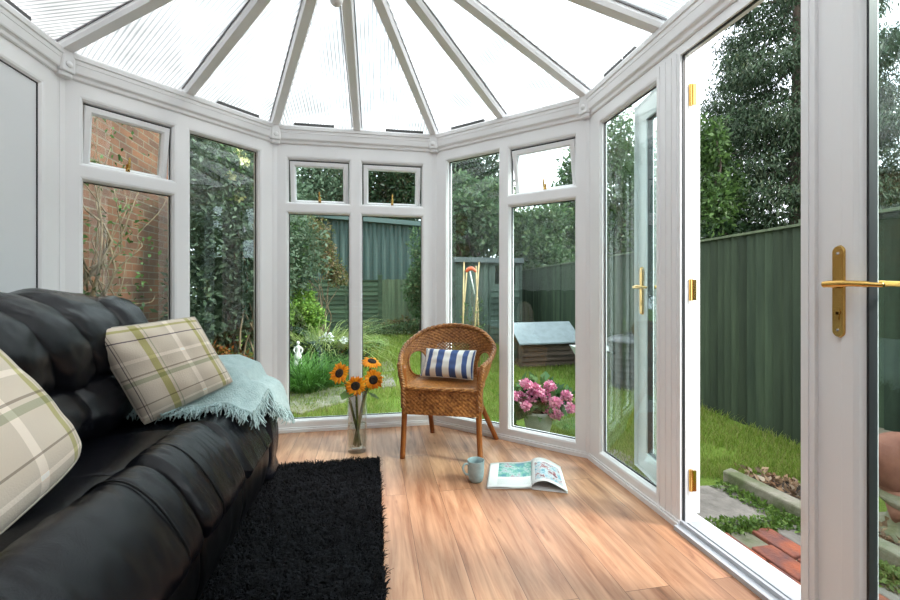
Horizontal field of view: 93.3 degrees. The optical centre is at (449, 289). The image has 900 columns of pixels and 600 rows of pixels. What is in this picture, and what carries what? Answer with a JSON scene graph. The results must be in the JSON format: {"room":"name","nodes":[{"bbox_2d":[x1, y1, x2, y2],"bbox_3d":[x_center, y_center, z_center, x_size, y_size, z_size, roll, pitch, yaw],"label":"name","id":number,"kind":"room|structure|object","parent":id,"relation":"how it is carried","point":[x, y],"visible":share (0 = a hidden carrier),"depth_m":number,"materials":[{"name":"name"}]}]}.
{"room":"sunroom","nodes":[
{"label":"sunroom","id":0,"kind":"room"},
{"bbox_2d":[0,35,56,292],"bbox_3d":[-1.567,-0.015,0.241,0.084,2.030,3.640,0,0,-10],"label":"wall","id":1,"kind":"structure","parent":0,"point":[28,88],"depth_m":1.86,"materials":[{"name":"white paint"}]},
{"bbox_2d":[57,76,271,376],"bbox_3d":[-1.609,0.015,2.512,0.167,2.090,1.224,0,0,35],"label":"window","id":2,"kind":"structure","parent":1,"relation":"in","point":[83,101],"depth_m":2.43,"materials":[{"name":"white plastic"}]},
{"bbox_2d":[0,0,736,152],"bbox_3d":[-0.275,-1.091,0.946,2.980,0.147,4.560,0,0,-10],"label":"trim","id":3,"kind":"structure","parent":1,"relation":"attached to","point":[16,26],"depth_m":2.38,"materials":[{"name":"white plastic"}]},
{"bbox_2d":[10,0,687,134],"bbox_3d":[-0.274,-1.330,0.942,2.974,0.419,4.563,0,0,-10],"label":"ceiling","id":4,"kind":"structure","parent":0,"point":[431,67],"depth_m":2.24,"materials":[{"name":"glass"}]},
{"bbox_2d":[330,0,342,6],"bbox_3d":[-0.430,-1.262,1.609,0.048,0.376,0.048,0,0,-10],"label":"pull cord","id":5,"kind":"object","parent":4,"relation":"hanging from","point":[336,3],"visible":1,"depth_m":1.60,"materials":[{"name":"white plastic"}]},
{"bbox_2d":[272,144,436,433],"bbox_3d":[-0.680,0.015,3.125,1.276,2.090,0.167,0,0,-10],"label":"window","id":6,"kind":"structure","parent":0,"point":[355,205],"depth_m":3.07,"materials":[{"name":"white plastic"}]},
{"bbox_2d":[434,118,589,457],"bbox_3d":[0.410,0.015,2.883,1.232,2.090,0.168,0,0,34],"label":"window","id":7,"kind":"structure","parent":0,"point":[509,149],"depth_m":2.82,"materials":[{"name":"white plastic"}]},
{"bbox_2d":[276,425,761,599],"bbox_3d":[-0.267,1.030,0.902,2.800,0.060,4.470,0,0,-10],"label":"floor","id":8,"kind":"structure","parent":0,"point":[449,536],"depth_m":1.75,"materials":[{"name":"brown wood"}]},
{"bbox_2d":[0,288,278,599],"bbox_3d":[-1.156,0.496,1.018,0.970,1.007,2.380,0,0,-10],"label":"leather sofa","id":9,"kind":"object","parent":8,"relation":"on","point":[150,511],"visible":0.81,"depth_m":1.27,"materials":[{"name":"black leather"}]},
{"bbox_2d":[0,311,55,393],"bbox_3d":[-1.457,0.213,1.237,0.444,0.434,0.372,0,0,-10],"label":"cushion","id":10,"kind":"object","parent":9,"relation":"on","point":[28,338],"depth_m":1.30,"materials":[{"name":"black leather"}]},
{"bbox_2d":[0,349,81,533],"bbox_3d":[-1.114,0.324,0.901,0.362,0.472,0.478,0,0,-10],"label":"cushion","id":11,"kind":"object","parent":9,"relation":"on","point":[39,445],"visible":1,"depth_m":1.00,"materials":[{"name":"fabric"}]},
{"bbox_2d":[0,292,95,391],"bbox_3d":[-1.494,0.214,1.429,0.449,0.425,0.362,0,0,-10],"label":"cushion","id":12,"kind":"object","parent":9,"relation":"on","point":[59,329],"depth_m":1.43,"materials":[{"name":"black leather"}]},
{"bbox_2d":[0,475,110,551],"bbox_3d":[-1.150,0.623,0.880,0.593,0.209,0.594,0,0,-10],"label":"seat cushion","id":13,"kind":"object","parent":9,"relation":"on","point":[71,487],"depth_m":1.04,"materials":[{"name":"black leather"}]},
{"bbox_2d":[10,288,123,375],"bbox_3d":[-1.531,0.208,1.646,0.444,0.430,0.382,0,0,-10],"label":"cushion","id":14,"kind":"object","parent":9,"relation":"on","point":[89,317],"depth_m":1.59,"materials":[{"name":"black leather"}]},
{"bbox_2d":[48,389,93,441],"bbox_3d":[-1.405,0.460,1.331,0.404,0.293,0.335,0,0,-10],"label":"lumbar cushion","id":15,"kind":"object","parent":9,"relation":"on","point":[77,405],"depth_m":1.42,"materials":[{"name":"black leather"}]},
{"bbox_2d":[75,374,132,440],"bbox_3d":[-1.460,0.458,1.615,0.404,0.290,0.315,0,0,-10],"label":"lumbar cushion","id":16,"kind":"object","parent":9,"relation":"on","point":[109,407],"depth_m":1.57,"materials":[{"name":"black leather"}]},
{"bbox_2d":[74,293,148,325],"bbox_3d":[-1.577,0.219,1.871,0.442,0.416,0.242,0,0,-10],"label":"cushion","id":17,"kind":"object","parent":9,"relation":"on","point":[126,312],"depth_m":1.85,"materials":[{"name":"black leather"}]},
{"bbox_2d":[62,430,171,478],"bbox_3d":[-1.238,0.623,1.362,0.592,0.208,0.402,0,0,-10],"label":"seat cushion","id":18,"kind":"object","parent":9,"relation":"on","point":[99,456],"depth_m":1.37,"materials":[{"name":"black leather"}]},
{"bbox_2d":[106,411,204,435],"bbox_3d":[-1.314,0.633,1.777,0.592,0.188,0.438,0,0,-10],"label":"seat cushion","id":19,"kind":"object","parent":9,"relation":"on","point":[126,426],"depth_m":1.71,"materials":[{"name":"black leather"}]},
{"bbox_2d":[105,317,232,424],"bbox_3d":[-1.182,0.325,1.773,0.500,0.416,0.198,0,0,-39],"label":"cushion","id":20,"kind":"object","parent":9,"relation":"on","point":[164,366],"visible":0.96,"depth_m":1.70,"materials":[{"name":"fabric"}]},
{"bbox_2d":[127,354,294,429],"bbox_3d":[-1.107,0.534,2.002,0.631,0.393,0.601,0,0,-10],"label":"throw blanket","id":21,"kind":"object","parent":9,"relation":"on","point":[251,391],"visible":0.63,"depth_m":1.93,"materials":[{"name":"teal fabric"}]},
{"bbox_2d":[199,456,393,599],"bbox_3d":[-0.637,0.980,1.323,0.925,0.039,2.232,0,0,-10],"label":"shag rug","id":22,"kind":"object","parent":8,"relation":"on","point":[311,531],"visible":0.81,"depth_m":1.65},
{"bbox_2d":[347,422,366,453],"bbox_3d":[-0.576,0.808,2.639,0.120,0.384,0.120,0,0,-10],"label":"glass vase","id":23,"kind":"object","parent":8,"relation":"on","point":[361,422],"visible":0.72,"depth_m":2.62,"materials":[{"name":"glass"}]},
{"bbox_2d":[329,362,361,445],"bbox_3d":[-0.648,0.704,2.626,0.131,0.526,0.167,0,0,42],"label":"sunflower","id":24,"kind":"object","parent":23,"relation":"in","point":[339,374],"visible":0.96,"depth_m":2.60,"materials":[{"name":"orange plant"}]},
{"bbox_2d":[335,369,342,377],"bbox_3d":[-0.676,0.509,2.599,0.056,0.053,0.032,0,0,17],"label":"flower","id":25,"kind":"object","parent":24,"relation":"on","point":[338,372],"depth_m":2.59,"materials":[{"name":"brown plant"}]},
{"bbox_2d":[344,376,365,446],"bbox_3d":[-0.581,0.742,2.610,0.131,0.446,0.116,0,0,-10],"label":"sunflower","id":26,"kind":"object","parent":23,"relation":"in","point":[355,386],"visible":1,"depth_m":2.58,"materials":[{"name":"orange plant"}]},
{"bbox_2d":[351,382,359,389],"bbox_3d":[-0.573,0.582,2.582,0.056,0.056,0.021,0,0,-10],"label":"flower","id":27,"kind":"object","parent":26,"relation":"on","point":[354,385],"depth_m":2.58,"materials":[{"name":"brown plant"}]},
{"bbox_2d":[353,357,380,444],"bbox_3d":[-0.521,0.697,2.672,0.180,0.540,0.129,0,0,-10],"label":"sunflower","id":28,"kind":"object","parent":23,"relation":"in","point":[371,362],"visible":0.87,"depth_m":2.65,"materials":[{"name":"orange plant"}]},
{"bbox_2d":[368,358,375,363],"bbox_3d":[-0.490,0.448,2.675,0.055,0.032,0.054,0,0,-10],"label":"flower","id":29,"kind":"object","parent":28,"relation":"on","point":[370,360],"depth_m":2.66,"materials":[{"name":"orange plant"}]},
{"bbox_2d":[354,369,383,446],"bbox_3d":[-0.499,0.727,2.629,0.181,0.479,0.074,0,0,-18],"label":"sunflower","id":30,"kind":"object","parent":23,"relation":"in","point":[373,379],"visible":0.99,"depth_m":2.62,"materials":[{"name":"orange plant"}]},
{"bbox_2d":[369,375,377,383],"bbox_3d":[-0.473,0.555,2.625,0.056,0.056,0.021,0,0,-18],"label":"flower","id":31,"kind":"object","parent":30,"relation":"on","point":[373,379],"depth_m":2.62,"materials":[{"name":"brown plant"}]},
{"bbox_2d":[397,323,498,458],"bbox_3d":[-0.014,0.619,2.726,0.635,0.776,0.566,0,0,10],"label":"wicker armchair","id":32,"kind":"object","parent":8,"relation":"on","point":[430,396],"visible":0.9,"depth_m":2.54,"materials":[{"name":"wicker"}]},
{"bbox_2d":[420,348,475,379],"bbox_3d":[-0.009,0.480,2.771,0.357,0.179,0.156,0,0,18],"label":"striped cushion","id":33,"kind":"object","parent":32,"relation":"on","point":[458,364],"visible":1,"depth_m":2.72,"materials":[{"name":"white fabric"}]},
{"bbox_2d":[462,457,483,483],"bbox_3d":[0.123,0.945,2.228,0.113,0.110,0.089,0,0,10],"label":"mug","id":34,"kind":"object","parent":8,"relation":"on","point":[475,474],"visible":1,"depth_m":2.19,"materials":[{"name":"blue ceramic"}]},
{"bbox_2d":[487,457,567,493],"bbox_3d":[0.405,0.974,2.282,0.398,0.050,0.350,0,0,8],"label":"magazine","id":35,"kind":"object","parent":8,"relation":"on","point":[539,473],"visible":1,"depth_m":2.23,"materials":[{"name":"white paper"}]},
{"bbox_2d":[217,331,886,531],"bbox_3d":[-1.183,1.162,11.983,30.000,0.020,36.000,0,0,-10],"label":"lawn","id":36,"kind":"structure","parent":0,"point":[882,507],"depth_m":3.62,"materials":[{"name":"green plant"}]},
{"bbox_2d":[83,117,166,309],"bbox_3d":[-2.758,-0.334,3.025,0.608,2.993,2.629,0,0,-7],"label":"climbing shrub","id":37,"kind":"object","parent":36,"relation":"on","point":[96,267],"visible":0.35,"depth_m":3.38,"materials":[{"name":"plant"}]},
{"bbox_2d":[83,116,167,322],"bbox_3d":[-2.960,-1.475,1.033,0.550,5.450,9.100,0,0,-10],"label":"brick house","id":38,"kind":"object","parent":36,"relation":"on","point":[143,141],"visible":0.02,"depth_m":4.44,"materials":[{"name":"brown brick"}]},
{"bbox_2d":[190,135,253,254],"bbox_3d":[-5.659,-1.942,9.566,3.988,6.236,2.216,0,0,-3],"label":"tree","id":39,"kind":"object","parent":36,"relation":"on","point":[196,139],"visible":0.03,"depth_m":9.06,"materials":[{"name":"green plant"}]},
{"bbox_2d":[148,138,299,357],"bbox_3d":[-2.348,-0.384,4.562,1.455,3.150,1.039,0,0,10],"label":"shrub","id":40,"kind":"object","parent":36,"relation":"on","point":[222,264],"visible":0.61,"depth_m":4.38,"materials":[{"name":"green plant"}]},
{"bbox_2d":[208,143,253,354],"bbox_3d":[-2.224,-0.380,4.454,0.534,3.070,0.543,0,0,-10],"label":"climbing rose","id":41,"kind":"object","parent":36,"relation":"on","point":[237,150],"visible":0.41,"depth_m":4.35,"materials":[{"name":"green plant"}]},
{"bbox_2d":[210,340,253,359],"bbox_3d":[-2.111,0.816,3.818,1.070,0.742,0.771,0,0,-10],"label":"shrub","id":42,"kind":"object","parent":36,"relation":"on","point":[225,351],"visible":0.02,"depth_m":3.91,"materials":[{"name":"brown plant"}]},
{"bbox_2d":[190,170,320,254],"bbox_3d":[-6.720,-3.105,14.701,4.056,8.558,3.715,0,0,19],"label":"tree","id":43,"kind":"object","parent":36,"relation":"on","point":[300,194],"visible":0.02,"depth_m":15.06,"materials":[{"name":"green plant"}]},
{"bbox_2d":[191,198,332,344],"bbox_3d":[-3.064,-0.236,7.009,2.196,2.848,1.447,0,0,-10],"label":"shrub","id":44,"kind":"object","parent":36,"relation":"on","point":[303,272],"visible":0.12,"depth_m":7.16,"materials":[{"name":"green plant"}]},
{"bbox_2d":[293,341,302,367],"bbox_3d":[-1.999,0.906,5.601,0.125,0.470,0.099,0,0,-10],"label":"statue","id":45,"kind":"object","parent":36,"relation":"on","point":[297,355],"visible":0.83,"depth_m":5.57,"materials":[{"name":"white stone"}]},
{"bbox_2d":[290,199,313,336],"bbox_3d":[-3.036,-0.343,7.976,0.927,3.051,1.086,0,0,-3],"label":"shrub","id":46,"kind":"object","parent":36,"relation":"on","point":[294,216],"visible":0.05,"depth_m":7.91,"materials":[{"name":"green plant"}]},
{"bbox_2d":[199,275,419,330],"bbox_3d":[-3.295,0.360,12.040,7.769,1.580,0.275,0,0,3],"label":"fence","id":47,"kind":"object","parent":36,"relation":"on","point":[381,297],"visible":0.25,"depth_m":11.97,"materials":[{"name":"green wood"}]},
{"bbox_2d":[290,283,328,339],"bbox_3d":[-2.602,0.528,7.212,1.001,1.301,0.882,0,0,-10],"label":"shrub","id":48,"kind":"object","parent":36,"relation":"on","point":[302,311],"visible":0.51,"depth_m":7.13,"materials":[{"name":"green plant"}]},
{"bbox_2d":[290,344,345,375],"bbox_3d":[-1.952,0.932,5.442,1.513,0.475,1.559,0,0,-10],"label":"clump","id":49,"kind":"object","parent":36,"relation":"on","point":[305,355],"visible":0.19,"depth_m":5.62,"materials":[{"name":"green plant"}]},
{"bbox_2d":[290,387,346,414],"bbox_3d":[-1.552,1.169,4.440,0.987,0.062,1.033,0,0,-10],"label":"stone slab","id":50,"kind":"object","parent":36,"relation":"on","point":[334,397],"visible":0.18,"depth_m":4.38,"materials":[{"name":"grey stone"}]},
{"bbox_2d":[241,313,410,364],"bbox_3d":[-2.044,0.778,6.923,3.144,0.785,3.209,0,0,-10],"label":"grass","id":51,"kind":"structure","parent":36,"relation":"on","point":[313,334],"depth_m":6.51,"materials":[{"name":"green plant"}]},
{"bbox_2d":[304,215,348,338],"bbox_3d":[-2.966,-0.326,9.519,1.444,2.973,0.701,0,0,0],"label":"climbing vine","id":52,"kind":"object","parent":36,"relation":"on","point":[337,267],"visible":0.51,"depth_m":9.45,"materials":[{"name":"green plant"}]},
{"bbox_2d":[290,348,366,393],"bbox_3d":[-1.654,0.941,4.870,1.559,0.458,1.459,0,0,-10],"label":"clump","id":53,"kind":"object","parent":36,"relation":"on","point":[310,386],"visible":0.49,"depth_m":4.71,"materials":[{"name":"green plant"}]},
{"bbox_2d":[290,338,369,366],"bbox_3d":[-1.913,1.004,6.230,1.555,0.579,0.799,0,0,3],"label":"ground cover","id":54,"kind":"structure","parent":36,"relation":"on","point":[294,344],"depth_m":6.27,"materials":[{"name":"green plant"}]},
{"bbox_2d":[290,349,372,387],"bbox_3d":[-1.587,0.970,5.217,1.436,0.400,1.398,0,0,-10],"label":"clump","id":55,"kind":"object","parent":36,"relation":"on","point":[315,367],"visible":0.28,"depth_m":5.00,"materials":[{"name":"green plant"}]},
{"bbox_2d":[319,332,348,368],"bbox_3d":[-1.634,0.871,5.988,0.408,0.564,0.183,0,0,5],"label":"flower plant","id":56,"kind":"object","parent":36,"relation":"on","point":[325,334],"visible":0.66,"depth_m":5.99,"materials":[{"name":"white plant"}]},
{"bbox_2d":[296,164,385,201],"bbox_3d":[-6.054,-2.913,21.404,5.831,8.174,2.801,0,0,-6],"label":"tree","id":57,"kind":"object","parent":36,"relation":"on","point":[321,179],"visible":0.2,"depth_m":20.66,"materials":[{"name":"green plant"}]},
{"bbox_2d":[301,215,420,313],"bbox_3d":[-4.091,-0.955,17.222,7.849,4.410,3.450,0,0,4],"label":"metal building","id":58,"kind":"object","parent":36,"relation":"on","point":[385,253],"visible":0.17,"depth_m":15.60,"materials":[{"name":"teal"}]},
{"bbox_2d":[326,320,419,335],"bbox_3d":[-1.452,1.009,10.568,3.777,0.610,0.747,0,0,-10],"label":"ground cover","id":59,"kind":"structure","parent":36,"relation":"on","point":[413,328],"depth_m":10.40,"materials":[{"name":"green plant"}]},
{"bbox_2d":[364,336,386,349],"bbox_3d":[-1.453,1.022,8.156,0.435,0.351,0.425,0,0,27],"label":"plant","id":60,"kind":"object","parent":36,"relation":"on","point":[379,339],"visible":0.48,"depth_m":8.08,"materials":[{"name":"green plant"}]},
{"bbox_2d":[331,169,420,220],"bbox_3d":[-3.510,-3.280,21.460,5.369,8.906,3.295,0,0,-22],"label":"tree","id":61,"kind":"object","parent":36,"relation":"on","point":[399,185],"visible":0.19,"depth_m":20.91,"materials":[{"name":"green plant"}]},
{"bbox_2d":[381,361,393,371],"bbox_3d":[-0.937,1.169,6.376,0.183,0.062,0.807,0,0,-10],"label":"stepping stone","id":62,"kind":"object","parent":36,"relation":"on","point":[390,361],"visible":0.31,"depth_m":6.24,"materials":[{"name":"stone"}]},
{"bbox_2d":[382,373,395,388],"bbox_3d":[-0.801,1.169,5.403,0.190,0.062,0.809,0,0,-10],"label":"stepping stone","id":63,"kind":"object","parent":36,"relation":"on","point":[390,379],"visible":0.24,"depth_m":5.23,"materials":[{"name":"stone"}]},
{"bbox_2d":[380,314,419,325],"bbox_3d":[-0.911,0.932,10.975,1.874,0.638,0.579,0,0,-3],"label":"growth","id":64,"kind":"object","parent":36,"relation":"on","point":[406,319],"visible":0.06,"depth_m":10.81,"materials":[{"name":"green plant"}]},
{"bbox_2d":[400,226,420,330],"bbox_3d":[-0.615,-0.122,9.582,0.956,2.600,0.875,0,0,19],"label":"shrub","id":65,"kind":"object","parent":36,"relation":"on","point":[413,283],"visible":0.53,"depth_m":9.43,"materials":[{"name":"green plant"}]},
{"bbox_2d":[412,154,514,220],"bbox_3d":[0.553,-3.349,17.506,4.775,9.045,2.707,0,0,-7],"label":"tree","id":66,"kind":"object","parent":36,"relation":"on","point":[476,165],"visible":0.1,"depth_m":16.91,"materials":[{"name":"green plant"}]},
{"bbox_2d":[460,262,487,365],"bbox_3d":[0.352,0.395,6.317,0.447,1.613,0.394,0,0,-5],"label":"cane wigwam","id":67,"kind":"object","parent":36,"relation":"on","point":[476,311],"visible":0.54,"depth_m":6.25,"materials":[{"name":"brown wood"}]},
{"bbox_2d":[465,267,476,293],"bbox_3d":[0.301,-0.139,6.101,0.165,0.396,0.064,0,0,-10],"label":"tool","id":68,"kind":"object","parent":67,"relation":"hanging from","point":[469,269],"visible":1,"depth_m":6.09,"materials":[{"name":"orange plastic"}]},
{"bbox_2d":[452,164,517,257],"bbox_3d":[0.670,-0.985,10.818,2.225,4.325,2.178,0,0,13],"label":"tree","id":69,"kind":"object","parent":36,"relation":"on","point":[475,208],"visible":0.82,"depth_m":10.28,"materials":[{"name":"green plant"}]},
{"bbox_2d":[452,257,523,344],"bbox_3d":[0.595,0.225,9.566,1.477,1.850,1.920,0,0,-13],"label":"garden shed","id":70,"kind":"object","parent":36,"relation":"on","point":[488,285],"visible":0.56,"depth_m":8.71,"materials":[{"name":"green wood"}]},
{"bbox_2d":[495,202,574,269],"bbox_3d":[2.309,-0.616,11.319,2.983,3.588,2.013,0,0,-10],"label":"tree","id":71,"kind":"object","parent":36,"relation":"on","point":[537,240],"visible":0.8,"depth_m":10.88,"materials":[{"name":"green plant"}]},
{"bbox_2d":[524,405,551,431],"bbox_3d":[0.703,1.052,3.394,0.270,0.195,0.270,0,0,-10],"label":"plant pot","id":72,"kind":"object","parent":36,"relation":"on","point":[532,422],"visible":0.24,"depth_m":3.29,"materials":[{"name":"stone"}]},
{"bbox_2d":[498,371,574,422],"bbox_3d":[0.710,0.851,3.370,0.664,0.409,0.559,0,0,-10],"label":"hydrangea","id":73,"kind":"object","parent":72,"relation":"in","point":[551,399],"visible":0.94,"depth_m":3.26,"materials":[{"name":"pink plant"}]},
{"bbox_2d":[514,321,574,368],"bbox_3d":[1.390,0.823,6.589,1.037,0.655,0.750,0,0,-16],"label":"hutch","id":74,"kind":"object","parent":36,"relation":"on","point":[536,343],"visible":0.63,"depth_m":6.33,"materials":[{"name":"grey wood"}]},
{"bbox_2d":[545,147,633,259],"bbox_3d":[4.093,-1.689,12.146,3.032,5.731,2.092,0,0,-38],"label":"tree","id":75,"kind":"object","parent":36,"relation":"on","point":[561,173],"visible":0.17,"depth_m":11.88,"materials":[{"name":"green plant"}]},
{"bbox_2d":[570,345,609,368],"bbox_3d":[1.884,0.945,5.413,0.528,0.416,1.410,0,0,-2],"label":"wheelbarrow","id":76,"kind":"object","parent":36,"relation":"on","point":[571,346],"visible":0.02,"depth_m":5.23,"materials":[{"name":"white ceramic"}]},
{"bbox_2d":[607,332,633,390],"bbox_3d":[2.089,0.820,4.987,0.531,0.660,0.500,0,0,-10],"label":"dustbin","id":77,"kind":"object","parent":36,"relation":"on","point":[621,346],"visible":0.55,"depth_m":4.84,"materials":[{"name":"grey metal"}]},
{"bbox_2d":[607,449,652,482],"bbox_3d":[1.125,1.173,2.784,0.379,0.054,0.530,0,0,-10],"label":"concrete slab","id":78,"kind":"object","parent":36,"relation":"on","point":[611,451],"visible":0.11,"depth_m":2.90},
{"bbox_2d":[607,106,656,253],"bbox_3d":[5.650,-2.661,12.408,3.682,7.672,2.554,0,0,-30],"label":"tree","id":79,"kind":"object","parent":36,"relation":"on","point":[621,168],"visible":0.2,"depth_m":12.18,"materials":[{"name":"green plant"}]},
{"bbox_2d":[522,206,899,444],"bbox_3d":[2.481,0.322,4.783,0.178,1.756,12.977,0,0,-6],"label":"fence","id":80,"kind":"object","parent":36,"relation":"on","point":[750,282],"visible":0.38,"depth_m":3.60,"materials":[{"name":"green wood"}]},
{"bbox_2d":[700,112,750,239],"bbox_3d":[4.425,-0.939,7.029,1.087,4.225,0.997,0,0,-10],"label":"tree","id":81,"kind":"object","parent":36,"relation":"on","point":[713,156],"visible":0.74,"depth_m":6.86,"materials":[{"name":"green plant"}]},
{"bbox_2d":[700,220,757,239],"bbox_3d":[4.788,0.016,6.882,2.174,2.317,0.906,0,0,-10],"label":"shrubby tree","id":82,"kind":"object","parent":36,"relation":"on","point":[748,228],"visible":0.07,"depth_m":6.76,"materials":[{"name":"green plant"}]},
{"bbox_2d":[696,485,781,527],"bbox_3d":[1.333,1.172,2.293,0.610,0.056,0.449,0,0,-10],"label":"concrete slab","id":83,"kind":"object","parent":36,"relation":"on","point":[714,502],"visible":0.18,"depth_m":2.25,"materials":[{"name":"grey concrete"}]},
{"bbox_2d":[705,511,793,536],"bbox_3d":[1.417,1.137,2.055,0.510,0.091,0.165,0,0,-10],"label":"weeds","id":84,"kind":"object","parent":36,"relation":"on","point":[728,526],"visible":0.73,"depth_m":2.05,"materials":[{"name":"green plant"}]},
{"bbox_2d":[728,532,800,582],"bbox_3d":[1.422,1.183,1.395,0.470,0.054,1.270,0,0,-10],"label":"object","id":85,"kind":"object","parent":36,"relation":"on","point":[750,540],"visible":0.02,"depth_m":1.97,"materials":[{"name":"stone"}]},
{"bbox_2d":[725,532,766,561],"bbox_3d":[1.268,1.164,1.888,0.108,0.052,0.210,0,0,-11],"label":"brick","id":86,"kind":"object","parent":85,"relation":"on","point":[735,539],"visible":0.2,"depth_m":1.88,"materials":[{"name":"brick"}]},
{"bbox_2d":[751,527,800,559],"bbox_3d":[1.500,1.164,1.931,0.108,0.052,0.210,0,0,-11],"label":"brick","id":87,"kind":"object","parent":85,"relation":"on","point":[771,537],"visible":0.51,"depth_m":1.92,"materials":[{"name":"red brick"}]},
{"bbox_2d":[752,545,800,581],"bbox_3d":[1.406,1.164,1.791,0.108,0.052,0.210,0,0,-10],"label":"brick","id":88,"kind":"object","parent":85,"relation":"on","point":[773,555],"visible":0.48,"depth_m":1.79,"materials":[{"name":"red brick"}]},
{"bbox_2d":[769,563,800,584],"bbox_3d":[1.309,1.164,1.667,0.108,0.052,0.210,0,0,-10],"label":"brick","id":89,"kind":"object","parent":85,"relation":"on","point":[773,565],"visible":0.16,"depth_m":1.71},
{"bbox_2d":[878,593,889,599],"bbox_3d":[1.581,1.164,1.488,0.108,0.052,0.210,0,0,-11],"label":"brick","id":90,"kind":"object","parent":85,"relation":"on","point":[880,597],"visible":0.38,"depth_m":1.57,"materials":[{"name":"red brick"}]},
{"bbox_2d":[654,0,899,243],"bbox_3d":[6.212,-3.769,7.686,5.157,9.838,5.273,0,0,-14],"label":"conifer tree","id":91,"kind":"object","parent":36,"relation":"on","point":[752,122],"visible":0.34,"depth_m":7.08,"materials":[{"name":"green plant"}]},
{"bbox_2d":[710,477,899,585],"bbox_3d":[1.716,1.135,1.899,0.167,0.102,1.253,0,0,-13],"label":"weeds","id":92,"kind":"object","parent":36,"relation":"on","point":[770,508],"visible":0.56,"depth_m":2.23,"materials":[{"name":"green plant"}]},
{"bbox_2d":[723,468,899,566],"bbox_3d":[1.872,1.133,1.569,0.094,0.135,2.002,0,0,-13],"label":"kerb stone","id":93,"kind":"object","parent":36,"relation":"on","point":[888,551],"visible":0.44,"depth_m":2.20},
{"bbox_2d":[745,474,899,546],"bbox_3d":[2.084,1.153,1.603,0.350,0.095,2.014,0,0,-12],"label":"soil bed","id":94,"kind":"object","parent":36,"relation":"on","point":[787,482],"visible":0.02,"depth_m":2.37,"materials":[{"name":"brown soil"}]},
{"bbox_2d":[735,463,899,542],"bbox_3d":[2.003,1.100,1.845,0.409,0.128,1.660,0,0,-10],"label":"leaf litter","id":95,"kind":"object","parent":94,"relation":"on","point":[793,483],"visible":0.31,"depth_m":2.39,"materials":[{"name":"brown plant"}]},
{"bbox_2d":[878,432,899,543],"bbox_3d":[2.183,1.056,1.927,0.523,0.773,0.420,0,0,-10],"label":"plant pot","id":96,"kind":"object","parent":94,"relation":"on","point":[888,442],"visible":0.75,"depth_m":1.95,"materials":[{"name":"ceramic"}]},
{"bbox_2d":[777,525,899,599],"bbox_3d":[1.686,1.173,1.753,0.170,0.054,0.640,0,0,-10],"label":"concrete slab","id":97,"kind":"object","parent":36,"relation":"on","point":[795,537],"visible":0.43,"depth_m":1.93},
{"bbox_2d":[878,558,899,592],"bbox_3d":[1.729,1.135,1.670,0.151,0.110,0.203,0,0,17],"label":"weeds","id":98,"kind":"object","parent":97,"relation":"on","point":[889,569],"visible":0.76,"depth_m":1.66,"materials":[{"name":"green plant"}]},
{"bbox_2d":[878,427,892,433],"bbox_3d":[2.857,1.000,2.462,0.900,0.300,0.550,0,0,-10],"label":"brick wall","id":99,"kind":"structure","parent":36,"relation":"on","point":[880,430],"depth_m":2.57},
{"bbox_2d":[587,0,800,599],"bbox_3d":[1.209,0.015,0.751,0.170,2.090,3.640,0,0,-10],"label":"door frame","id":100,"kind":"structure","parent":0,"point":[665,498],"depth_m":1.83,"materials":[{"name":"white plastic"}]},
{"bbox_2d":[632,58,699,512],"bbox_3d":[1.041,-0.018,2.041,0.148,1.927,0.529,0,0,1],"label":"door","id":101,"kind":"structure","parent":100,"relation":"attached to","point":[644,287],"depth_m":2.21,"materials":[{"name":"white plastic"}]},
{"bbox_2d":[801,0,899,599],"bbox_3d":[1.133,-0.006,0.982,0.148,1.952,0.594,0,0,-10],"label":"door","id":102,"kind":"structure","parent":100,"relation":"attached to","point":[840,283],"depth_m":1.17,"materials":[{"name":"white plastic"}]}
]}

